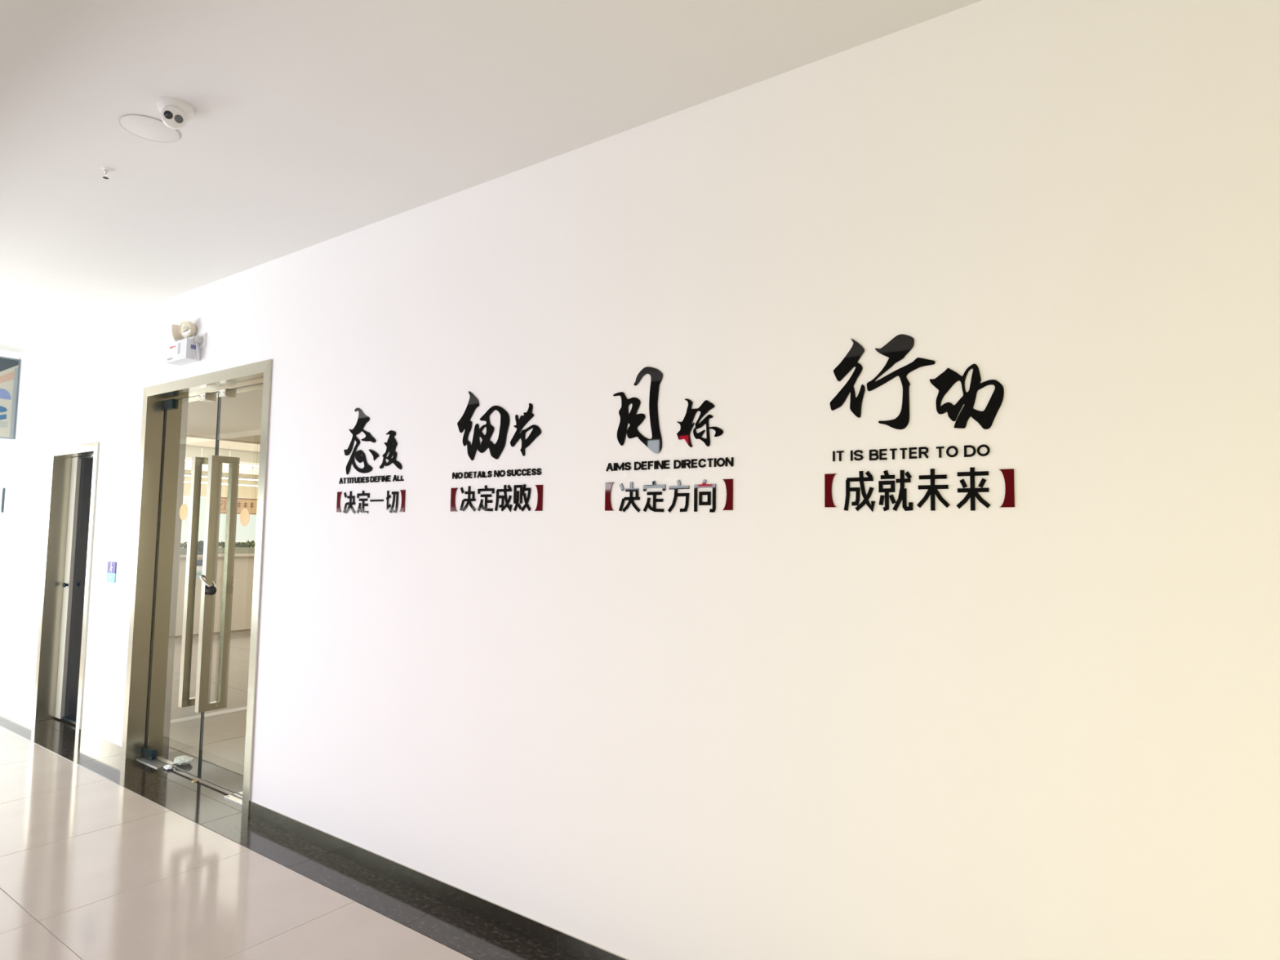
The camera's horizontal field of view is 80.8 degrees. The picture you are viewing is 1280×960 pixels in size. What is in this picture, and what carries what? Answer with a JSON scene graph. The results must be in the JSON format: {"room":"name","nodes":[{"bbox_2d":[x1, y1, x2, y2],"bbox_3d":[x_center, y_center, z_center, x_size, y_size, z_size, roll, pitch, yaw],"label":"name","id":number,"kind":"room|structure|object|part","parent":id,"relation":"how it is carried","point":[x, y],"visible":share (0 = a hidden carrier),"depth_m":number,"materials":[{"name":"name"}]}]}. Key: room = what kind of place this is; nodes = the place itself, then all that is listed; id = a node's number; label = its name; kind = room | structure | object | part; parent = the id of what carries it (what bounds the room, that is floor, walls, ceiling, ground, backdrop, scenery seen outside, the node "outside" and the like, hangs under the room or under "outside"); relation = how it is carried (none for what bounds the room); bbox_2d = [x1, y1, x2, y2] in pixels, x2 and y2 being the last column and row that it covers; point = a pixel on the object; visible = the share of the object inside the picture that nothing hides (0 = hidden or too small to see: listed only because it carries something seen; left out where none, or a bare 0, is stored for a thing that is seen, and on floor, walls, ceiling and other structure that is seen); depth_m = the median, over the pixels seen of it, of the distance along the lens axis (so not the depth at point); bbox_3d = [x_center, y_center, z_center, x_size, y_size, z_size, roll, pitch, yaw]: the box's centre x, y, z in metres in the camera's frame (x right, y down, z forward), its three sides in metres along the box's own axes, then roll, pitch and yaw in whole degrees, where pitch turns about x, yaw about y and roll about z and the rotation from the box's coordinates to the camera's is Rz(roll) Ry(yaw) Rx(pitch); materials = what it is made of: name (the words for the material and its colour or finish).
{"room":"office corridor","nodes":[
{"label":"office corridor","id":0,"kind":"room"},
{"bbox_2d":[181,470,258,547],"bbox_3d":[-13.207,1.067,17.844,0.200,2.920,9.265,-2,-5,35],"label":"wall","id":1,"kind":"structure","parent":0,"point":[244,491],"depth_m":20.50,"materials":[{"name":"beige paint"}]},
{"bbox_2d":[180,494,257,542],"bbox_3d":[-13.021,0.890,18.073,0.050,1.250,7.898,-2,-5,35],"label":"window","id":2,"kind":"structure","parent":1,"relation":"in","point":[183,495],"depth_m":20.09,"materials":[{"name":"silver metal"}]},
{"bbox_3d":[-11.882,1.018,19.681,0.050,1.250,1.315,-2,-5,35],"label":"sash","id":3,"kind":"part","parent":2,"relation":"part of","materials":[{"name":"clear glass"}]},
{"bbox_3d":[-11.123,1.104,20.753,0.050,1.250,1.315,-2,-5,35],"label":"sash","id":4,"kind":"part","parent":2,"relation":"part of","materials":[{"name":"clear glass"}]},
{"bbox_2d":[0,632,573,959],"bbox_3d":[-4.616,2.129,9.320,23.600,0.121,13.100,-2,-5,35],"label":"floor","id":5,"kind":"structure","parent":0,"point":[104,856],"depth_m":3.22,"materials":[{"name":"beige tile"}]},
{"bbox_2d":[136,755,175,768],"bbox_3d":[-3.049,1.772,4.739,0.300,0.007,0.110,-2,-5,35],"label":"door hinge","id":6,"kind":"object","parent":5,"relation":"on","point":[153,763],"visible":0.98,"depth_m":4.72,"materials":[{"name":"white metal"}]},
{"bbox_2d":[163,764,173,769],"bbox_3d":[-2.884,1.757,4.604,0.074,0.023,0.051,-2,-5,35],"label":"crumpled paper","id":7,"kind":"object","parent":5,"relation":"on","point":[166,766],"visible":1,"depth_m":4.59,"materials":[{"name":"white paper"}]},
{"bbox_2d":[173,755,193,764],"bbox_3d":[-2.857,1.754,4.710,0.117,0.046,0.126,2,-4,-10],"label":"crumpled paper","id":8,"kind":"object","parent":5,"relation":"on","point":[180,760],"visible":1,"depth_m":4.68,"materials":[{"name":"white paper"}]},
{"bbox_2d":[170,706,247,723],"bbox_3d":[-1.277,2.090,8.926,0.110,0.003,8.495,-2,-5,35],"label":"floor strip","id":9,"kind":"object","parent":5,"relation":"on","point":[232,710],"depth_m":5.93,"materials":[{"name":"white stone"}]},
{"bbox_2d":[174,553,254,639],"bbox_3d":[-5.313,1.621,10.959,0.400,1.100,5.740,-2,-5,35],"label":"wall","id":10,"kind":"structure","parent":5,"relation":"on","point":[243,574],"depth_m":10.32,"materials":[{"name":"beige paint"}]},
{"bbox_3d":[-6.114,1.513,9.785,0.250,1.010,0.946,-2,-5,35],"label":"panel","id":11,"kind":"part","parent":10,"relation":"part of","materials":[{"name":"beige paint"}]},
{"bbox_2d":[195,560,203,578],"bbox_3d":[-5.832,1.182,9.980,0.004,0.245,0.250,-2,-5,35],"label":"leaflet","id":12,"kind":"object","parent":10,"relation":"attached to","point":[199,562],"visible":0.3,"depth_m":9.96,"materials":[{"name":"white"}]},
{"bbox_2d":[195,565,202,571],"bbox_3d":[-5.832,1.175,9.981,0.004,0.070,0.250,-2,-5,35],"label":"print","id":13,"kind":"object","parent":12,"relation":"on","point":[199,568],"depth_m":9.97,"materials":[{"name":"white paper"}]},
{"bbox_2d":[195,571,202,578],"bbox_3d":[-5.833,1.257,9.975,0.004,0.095,0.250,-2,-5,35],"label":"print","id":14,"kind":"object","parent":12,"relation":"attached to","point":[197,573],"depth_m":9.96,"materials":[{"name":"teal"}]},
{"bbox_2d":[196,560,203,565],"bbox_3d":[-5.831,1.100,9.986,0.004,0.080,0.250,-2,-5,35],"label":"print","id":15,"kind":"object","parent":12,"relation":"on","point":[199,562],"depth_m":9.97,"materials":[{"name":"grey"}]},
{"bbox_2d":[197,550,203,555],"bbox_3d":[-5.852,0.966,10.018,0.128,0.060,0.128,-2,-5,35],"label":"pot","id":16,"kind":"object","parent":10,"relation":"on","point":[199,552],"depth_m":9.97,"materials":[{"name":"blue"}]},
{"bbox_2d":[197,540,204,555],"bbox_3d":[-5.850,0.900,10.025,0.151,0.192,0.222,-2,-5,35],"label":"potted shrub","id":17,"kind":"object","parent":10,"relation":"on","point":[200,544],"visible":0.57,"depth_m":9.98,"materials":[{"name":"green plant"}]},
{"bbox_2d":[179,540,255,555],"bbox_3d":[-5.389,0.978,11.064,0.170,0.195,5.500,-2,-5,35],"label":"planter box","id":18,"kind":"object","parent":10,"relation":"on","point":[243,547],"visible":0.09,"depth_m":10.59,"materials":[{"name":"beige"}]},
{"bbox_3d":[-5.566,1.575,10.559,0.250,1.010,0.946,-2,-5,35],"label":"panel","id":19,"kind":"part","parent":10,"relation":"part of","materials":[{"name":"beige paint"}]},
{"bbox_2d":[223,791,242,805],"bbox_3d":[-2.134,1.741,4.093,0.300,0.007,0.110,-2,-5,35],"label":"door hinge","id":20,"kind":"object","parent":5,"relation":"on","point":[234,797],"visible":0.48,"depth_m":4.11,"materials":[{"name":"white metal"}]},
{"bbox_2d":[0,0,982,475],"bbox_3d":[-4.571,-0.930,9.531,23.600,0.174,13.100,-2,-5,35],"label":"ceiling","id":21,"kind":"structure","parent":0,"point":[313,122],"depth_m":2.61,"materials":[{"name":"white paint"}]},
{"bbox_2d":[100,166,111,179],"bbox_3d":[-2.189,-1.257,3.084,0.040,0.040,0.040,-2,-5,35],"label":"sprinkler","id":22,"kind":"object","parent":21,"relation":"attached to","point":[105,169],"visible":1,"depth_m":3.08,"materials":[{"name":"white metal"}]},
{"bbox_2d":[119,114,180,142],"bbox_3d":[-1.802,-1.290,2.767,0.190,0.007,0.190,-2,-5,35],"label":"cover plate","id":23,"kind":"object","parent":21,"relation":"attached to","point":[149,128],"visible":0.88,"depth_m":2.76,"materials":[{"name":"white paint"}]},
{"bbox_2d":[156,96,194,129],"bbox_3d":[-1.614,-1.254,2.612,0.114,0.094,0.112,-2,-5,35],"label":"security camera","id":24,"kind":"object","parent":21,"relation":"attached to","point":[175,113],"visible":1,"depth_m":2.57,"materials":[{"name":"white plastic"}]},
{"bbox_2d":[184,472,191,476],"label":"pendant lamp","id":25,"kind":"object","parent":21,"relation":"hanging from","point":[185,473],"depth_m":16.45,"materials":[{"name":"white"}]},
{"bbox_2d":[185,457,191,462],"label":"pendant lamp","id":26,"kind":"object","parent":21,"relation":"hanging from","point":[187,459],"depth_m":12.63,"materials":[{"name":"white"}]},
{"bbox_2d":[183,469,257,486],"bbox_3d":[-12.377,-0.228,17.521,0.140,0.355,7.600,-2,-5,35],"label":"pendant lamp","id":27,"kind":"object","parent":21,"relation":"hanging from","point":[184,480],"visible":0.04,"depth_m":19.67,"materials":[{"name":"white"}]},
{"bbox_2d":[186,435,260,453],"bbox_3d":[-6.448,-0.538,13.184,0.300,0.160,9.265,-2,-5,35],"label":"beam","id":28,"kind":"structure","parent":21,"relation":"attached to","point":[192,441],"depth_m":12.39,"materials":[{"name":"beige paint"}]},
{"bbox_2d":[218,440,257,514],"bbox_3d":[-6.559,-0.066,12.246,0.035,1.235,0.740,-2,-5,35],"label":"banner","id":29,"kind":"object","parent":21,"relation":"hanging from","point":[251,504],"visible":0.53,"depth_m":12.30,"materials":[{"name":"brown"}]},
{"bbox_2d":[238,473,258,480],"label":"pendant lamp","id":30,"kind":"object","parent":21,"relation":"hanging from","point":[240,477],"depth_m":17.53,"materials":[{"name":"white"}]},
{"bbox_2d":[239,461,258,466],"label":"pendant lamp","id":31,"kind":"object","parent":21,"relation":"hanging from","point":[241,463],"depth_m":13.44,"materials":[{"name":"white"}]},
{"bbox_2d":[0,0,1279,959],"bbox_3d":[-2.225,0.282,4.295,13.400,2.944,0.235,-2,-5,35],"label":"wall","id":32,"kind":"structure","parent":0,"point":[781,724],"depth_m":2.24,"materials":[{"name":"white paint"}]},
{"bbox_2d":[0,488,4,512],"bbox_3d":[-5.631,0.179,6.560,0.470,0.210,0.018,-2,-5,35],"label":"plate","id":33,"kind":"object","parent":32,"relation":"attached to","point":[2,490],"visible":1,"depth_m":6.43,"materials":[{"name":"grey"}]},
{"bbox_2d":[0,355,21,439],"bbox_3d":[-5.484,-0.705,6.169,0.071,0.685,0.600,-2,-5,35],"label":"sign","id":34,"kind":"object","parent":32,"relation":"attached to","point":[10,368],"visible":1,"depth_m":6.34,"materials":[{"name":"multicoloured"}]},
{"bbox_2d":[0,695,33,719],"bbox_3d":[-6.191,1.837,6.832,3.908,0.074,0.006,-2,-5,35],"label":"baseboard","id":35,"kind":"structure","parent":32,"relation":"attached to","point":[18,708],"depth_m":5.92,"materials":[{"name":"white tile"}]},
{"bbox_2d":[32,442,99,740],"bbox_3d":[-4.145,0.783,5.610,0.900,2.068,0.251,-2,-5,35],"label":"door","id":36,"kind":"structure","parent":32,"relation":"in","point":[60,677],"depth_m":5.75,"materials":[{"name":"silver metal"}]},
{"bbox_3d":[-4.488,0.795,5.852,0.060,2.068,0.251,-2,-5,35],"label":"frame post","id":37,"kind":"part","parent":36,"relation":"part of","materials":[{"name":"silver metal"}]},
{"bbox_3d":[-4.405,0.804,5.766,0.036,0.036,0.033,-2,-5,35],"label":"pull knob","id":38,"kind":"part","parent":36,"relation":"part of","materials":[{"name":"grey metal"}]},
{"bbox_3d":[-4.112,1.795,5.536,0.636,0.017,0.035,-2,-5,35],"label":"rail","id":39,"kind":"part","parent":36,"relation":"part of","materials":[{"name":"grey metal"}]},
{"bbox_3d":[-4.099,0.807,5.603,0.634,1.962,0.008,-2,-5,35],"label":"dark pane","id":40,"kind":"part","parent":36,"relation":"part of","materials":[{"name":"clear glass"}]},
{"bbox_3d":[-4.083,-0.179,5.672,0.636,0.012,0.035,-2,-5,35],"label":"rail","id":41,"kind":"part","parent":36,"relation":"part of","materials":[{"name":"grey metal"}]},
{"bbox_3d":[-3.802,0.772,5.368,0.060,2.068,0.251,-2,-5,35],"label":"frame post","id":42,"kind":"part","parent":36,"relation":"part of","materials":[{"name":"silver metal"}]},
{"bbox_2d":[79,729,121,758],"bbox_3d":[-3.573,1.748,4.985,0.698,0.074,0.006,-2,-5,35],"label":"baseboard","id":43,"kind":"structure","parent":32,"relation":"attached to","point":[114,749],"depth_m":4.97,"materials":[{"name":"white tile"}]},
{"bbox_2d":[106,561,116,582],"bbox_3d":[-3.557,0.620,5.063,0.130,0.139,0.007,-2,-5,35],"label":"sign","id":44,"kind":"object","parent":32,"relation":"attached to","point":[112,566],"visible":1,"depth_m":5.06,"materials":[{"name":"blue plastic"}]},
{"bbox_3d":[-3.557,0.658,5.061,0.130,0.064,0.006,-2,-5,35],"label":"plate","id":45,"kind":"part","parent":44,"relation":"part of","materials":[{"name":"teal plastic"}]},
{"bbox_3d":[-3.556,0.588,5.065,0.130,0.074,0.006,-2,-5,35],"label":"plate","id":46,"kind":"part","parent":44,"relation":"part of","materials":[{"name":"blue plastic"}]},
{"bbox_2d":[165,320,201,365],"bbox_3d":[-2.765,-0.832,4.573,0.324,0.258,0.099,-2,-5,35],"label":"emergency light","id":47,"kind":"object","parent":32,"relation":"attached to","point":[184,351],"visible":1,"depth_m":4.54,"materials":[{"name":"white plastic"}]},
{"bbox_3d":[-2.648,-0.764,4.491,0.040,0.116,0.021,1,-4,2],"label":"power cord","id":48,"kind":"part","parent":47,"relation":"part of","materials":[{"name":"white plastic"}]},
{"bbox_2d":[120,359,272,816],"bbox_3d":[-2.566,0.571,4.509,1.560,2.386,0.251,-2,-5,35],"label":"door","id":49,"kind":"structure","parent":32,"relation":"in","point":[161,510],"depth_m":4.77,"materials":[{"name":"silver metal"}]},
{"bbox_3d":[-3.177,0.592,4.940,0.064,2.386,0.251,-2,-5,35],"label":"frame post","id":50,"kind":"part","parent":49,"relation":"part of","materials":[{"name":"silver metal"}]},
{"bbox_2d":[200,573,216,595],"bbox_3d":[-2.514,0.609,4.378,0.109,0.118,0.079,-2,-5,35],"label":"lock","id":51,"kind":"object","parent":49,"relation":"attached to","point":[211,590],"visible":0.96,"depth_m":4.35,"materials":[{"name":"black metal"}]},
{"bbox_3d":[-1.955,0.550,4.078,0.064,2.386,0.251,-2,-5,35],"label":"frame post","id":52,"kind":"part","parent":49,"relation":"part of","materials":[{"name":"silver metal"}]},
{"bbox_2d":[193,333,206,347],"bbox_3d":[-2.642,-0.838,4.508,0.085,0.085,0.045,-2,-5,35],"label":"wall socket","id":53,"kind":"object","parent":32,"relation":"attached to","point":[201,339],"visible":1,"depth_m":4.50,"materials":[{"name":"white plastic"}]},
{"bbox_3d":[-2.632,-0.837,4.522,0.085,0.085,0.009,-2,-5,35],"label":"plate","id":54,"kind":"part","parent":53,"relation":"part of","materials":[{"name":"white plastic"}]},
{"bbox_2d":[336,408,405,513],"bbox_3d":[-1.245,-0.095,3.484,0.510,0.502,0.004,-2,-5,35],"label":"lettering","id":55,"kind":"object","parent":32,"relation":"attached to","point":[391,444],"depth_m":3.50,"materials":[{"name":"black plastic"}]},
{"bbox_2d":[248,800,629,959],"bbox_3d":[0.572,1.607,2.061,6.328,0.074,0.006,-2,-5,35],"label":"baseboard","id":56,"kind":"structure","parent":32,"relation":"attached to","point":[562,943],"depth_m":3.01,"materials":[{"name":"black speckled granite"}]},
{"bbox_2d":[450,391,542,511],"bbox_3d":[-0.577,-0.123,3.013,0.515,0.502,0.004,-2,-5,35],"label":"lettering","id":57,"kind":"object","parent":32,"relation":"attached to","point":[464,423],"depth_m":3.00,"materials":[{"name":"black plastic"}]},
{"bbox_2d":[604,366,733,512],"bbox_3d":[0.089,-0.142,2.543,0.512,0.505,0.004,-2,-5,35],"label":"lettering","id":58,"kind":"object","parent":32,"relation":"attached to","point":[634,420],"depth_m":2.56,"materials":[{"name":"black plastic"}]},
{"bbox_2d":[824,333,1014,511],"bbox_3d":[0.751,-0.165,2.075,0.504,0.505,0.005,-2,-5,35],"label":"lettering","id":59,"kind":"object","parent":32,"relation":"attached to","point":[900,345],"depth_m":2.08,"materials":[{"name":"black plastic"}]}
]}

